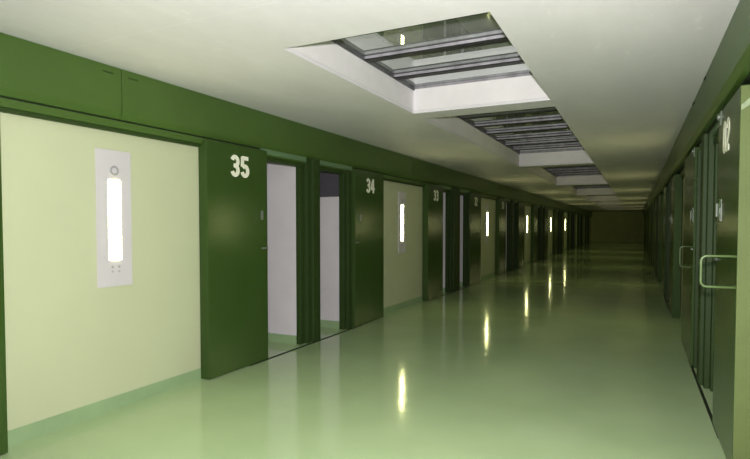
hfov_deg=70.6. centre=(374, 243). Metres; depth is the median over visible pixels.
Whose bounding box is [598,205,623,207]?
window
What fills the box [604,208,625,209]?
window
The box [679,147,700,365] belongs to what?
door
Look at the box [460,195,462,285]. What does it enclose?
wall
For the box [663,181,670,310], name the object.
trim frame
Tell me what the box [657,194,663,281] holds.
door
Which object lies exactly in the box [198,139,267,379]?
door
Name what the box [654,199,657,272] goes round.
door
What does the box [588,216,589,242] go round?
door
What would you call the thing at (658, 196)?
trim frame
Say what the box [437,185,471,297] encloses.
trim frame
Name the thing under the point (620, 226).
wall
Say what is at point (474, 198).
door
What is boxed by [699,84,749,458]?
door
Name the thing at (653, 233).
door
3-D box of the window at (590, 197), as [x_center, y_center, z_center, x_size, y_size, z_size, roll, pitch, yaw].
[9.888,-2.132,23.224,1.469,0.257,5.410,1,2,26]
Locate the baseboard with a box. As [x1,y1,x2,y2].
[8,241,590,446]
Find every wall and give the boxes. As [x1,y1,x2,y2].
[0,112,590,430]
[267,162,296,343]
[320,171,338,328]
[443,192,444,291]
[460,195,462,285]
[506,203,506,248]
[591,211,643,241]
[680,178,683,312]
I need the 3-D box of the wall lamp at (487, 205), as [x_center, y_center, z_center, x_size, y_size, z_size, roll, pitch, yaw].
[3.005,-0.536,14.176,0.022,1.040,0.300,1,2,26]
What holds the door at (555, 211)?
in the wall at (71, 343)
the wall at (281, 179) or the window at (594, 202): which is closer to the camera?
the wall at (281, 179)
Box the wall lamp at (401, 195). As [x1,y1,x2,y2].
[398,191,405,252]
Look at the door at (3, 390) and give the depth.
3.26 m
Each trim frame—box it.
[249,148,361,365]
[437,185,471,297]
[504,198,518,273]
[537,205,545,261]
[556,209,561,254]
[570,212,573,249]
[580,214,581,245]
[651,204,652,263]
[655,196,658,279]
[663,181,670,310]
[688,121,718,438]
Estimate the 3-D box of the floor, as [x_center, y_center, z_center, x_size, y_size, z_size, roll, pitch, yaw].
[9.437,0.700,22.534,11.000,0.100,51.100,1,2,26]
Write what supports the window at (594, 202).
attached to the ceiling
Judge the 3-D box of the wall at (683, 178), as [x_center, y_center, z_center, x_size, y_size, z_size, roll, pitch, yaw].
[11.356,-0.613,21.429,0.140,2.600,50.900,1,2,26]
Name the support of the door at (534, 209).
in the wall at (71, 343)
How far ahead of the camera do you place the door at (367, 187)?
7.65 m
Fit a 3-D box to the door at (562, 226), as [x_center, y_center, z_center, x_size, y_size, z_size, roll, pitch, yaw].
[9.819,-0.633,27.863,0.104,2.190,0.830,1,2,26]
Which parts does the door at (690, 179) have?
pull handle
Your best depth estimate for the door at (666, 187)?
10.73 m
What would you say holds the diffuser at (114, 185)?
attached to the wall lamp at (112, 168)
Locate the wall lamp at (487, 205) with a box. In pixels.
[485,204,488,242]
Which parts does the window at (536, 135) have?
rail, glass pane, rail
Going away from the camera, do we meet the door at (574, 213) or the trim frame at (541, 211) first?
the trim frame at (541, 211)
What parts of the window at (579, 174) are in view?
glass pane, rail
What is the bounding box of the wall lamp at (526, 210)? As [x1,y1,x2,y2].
[526,210,527,237]
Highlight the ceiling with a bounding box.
[0,0,739,211]
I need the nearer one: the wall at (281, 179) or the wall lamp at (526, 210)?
the wall at (281, 179)
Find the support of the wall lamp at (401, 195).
attached to the wall at (71, 343)
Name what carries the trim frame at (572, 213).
attached to the wall at (71, 343)
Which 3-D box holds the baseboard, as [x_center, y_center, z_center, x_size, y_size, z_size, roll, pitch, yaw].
[7.517,0.572,23.367,0.012,0.100,50.900,1,2,26]
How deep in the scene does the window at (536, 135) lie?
8.26 m
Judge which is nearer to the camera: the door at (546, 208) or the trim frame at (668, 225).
the trim frame at (668, 225)
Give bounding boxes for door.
[0,137,7,454]
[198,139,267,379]
[352,169,383,326]
[422,183,443,300]
[468,192,480,285]
[495,198,505,274]
[517,202,524,267]
[531,205,537,262]
[544,207,547,258]
[553,209,557,254]
[561,210,563,252]
[567,212,570,249]
[573,213,575,247]
[577,214,579,245]
[582,214,583,244]
[585,215,586,243]
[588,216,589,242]
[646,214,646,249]
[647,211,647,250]
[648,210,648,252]
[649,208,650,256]
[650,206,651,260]
[652,203,654,265]
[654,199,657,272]
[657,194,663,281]
[662,186,667,295]
[669,174,682,317]
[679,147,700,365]
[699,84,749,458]
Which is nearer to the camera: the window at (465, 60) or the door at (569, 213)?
the window at (465, 60)
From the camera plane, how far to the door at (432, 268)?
10.10 m
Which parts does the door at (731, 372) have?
pull handle, lock plate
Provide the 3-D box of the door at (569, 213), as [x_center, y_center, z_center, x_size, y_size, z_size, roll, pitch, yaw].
[11.297,-0.735,30.856,0.104,2.190,0.850,1,2,26]
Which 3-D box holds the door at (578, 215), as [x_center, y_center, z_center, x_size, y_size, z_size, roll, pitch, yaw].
[13.821,-0.910,35.964,0.104,2.190,0.850,1,2,26]
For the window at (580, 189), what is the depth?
20.36 m
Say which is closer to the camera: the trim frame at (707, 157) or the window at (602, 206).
the trim frame at (707, 157)
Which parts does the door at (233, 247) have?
lock plate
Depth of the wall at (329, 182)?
7.32 m
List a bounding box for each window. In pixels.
[291,12,547,110]
[429,107,591,164]
[526,165,606,183]
[561,185,614,194]
[581,195,618,200]
[590,201,621,204]
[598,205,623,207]
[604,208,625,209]
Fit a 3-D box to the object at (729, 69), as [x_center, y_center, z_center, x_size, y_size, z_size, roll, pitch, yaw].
[11.219,-1.679,21.461,0.166,0.472,50.920,1,2,26]
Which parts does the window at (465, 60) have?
rail, glass pane, rail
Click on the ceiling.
(625, 76)
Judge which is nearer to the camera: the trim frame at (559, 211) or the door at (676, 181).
the door at (676, 181)
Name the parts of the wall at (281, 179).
skirting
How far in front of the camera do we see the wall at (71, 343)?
3.94 m
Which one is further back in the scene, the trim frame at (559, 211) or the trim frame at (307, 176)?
the trim frame at (559, 211)
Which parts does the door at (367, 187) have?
lock plate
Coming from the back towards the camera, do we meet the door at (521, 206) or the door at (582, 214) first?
the door at (582, 214)
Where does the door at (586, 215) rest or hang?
in the wall at (71, 343)
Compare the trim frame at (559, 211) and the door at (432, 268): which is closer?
the door at (432, 268)
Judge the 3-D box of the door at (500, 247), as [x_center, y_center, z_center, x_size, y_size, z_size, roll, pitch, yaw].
[3.657,-0.208,15.388,0.108,2.190,0.870,1,2,26]
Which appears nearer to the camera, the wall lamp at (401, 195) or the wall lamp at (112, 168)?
the wall lamp at (112, 168)
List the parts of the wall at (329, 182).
panel, skirting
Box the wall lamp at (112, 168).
[95,148,131,287]
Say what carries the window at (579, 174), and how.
attached to the ceiling
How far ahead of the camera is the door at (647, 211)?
28.69 m
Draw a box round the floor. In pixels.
[0,242,725,458]
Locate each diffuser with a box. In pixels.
[108,179,121,259]
[401,205,403,240]
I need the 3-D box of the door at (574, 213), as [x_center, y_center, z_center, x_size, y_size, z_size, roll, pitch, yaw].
[12.471,-0.816,33.231,0.104,2.190,0.950,1,2,26]
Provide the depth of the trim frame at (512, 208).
16.59 m
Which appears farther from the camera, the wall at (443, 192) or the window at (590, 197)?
the window at (590, 197)
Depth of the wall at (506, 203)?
16.46 m

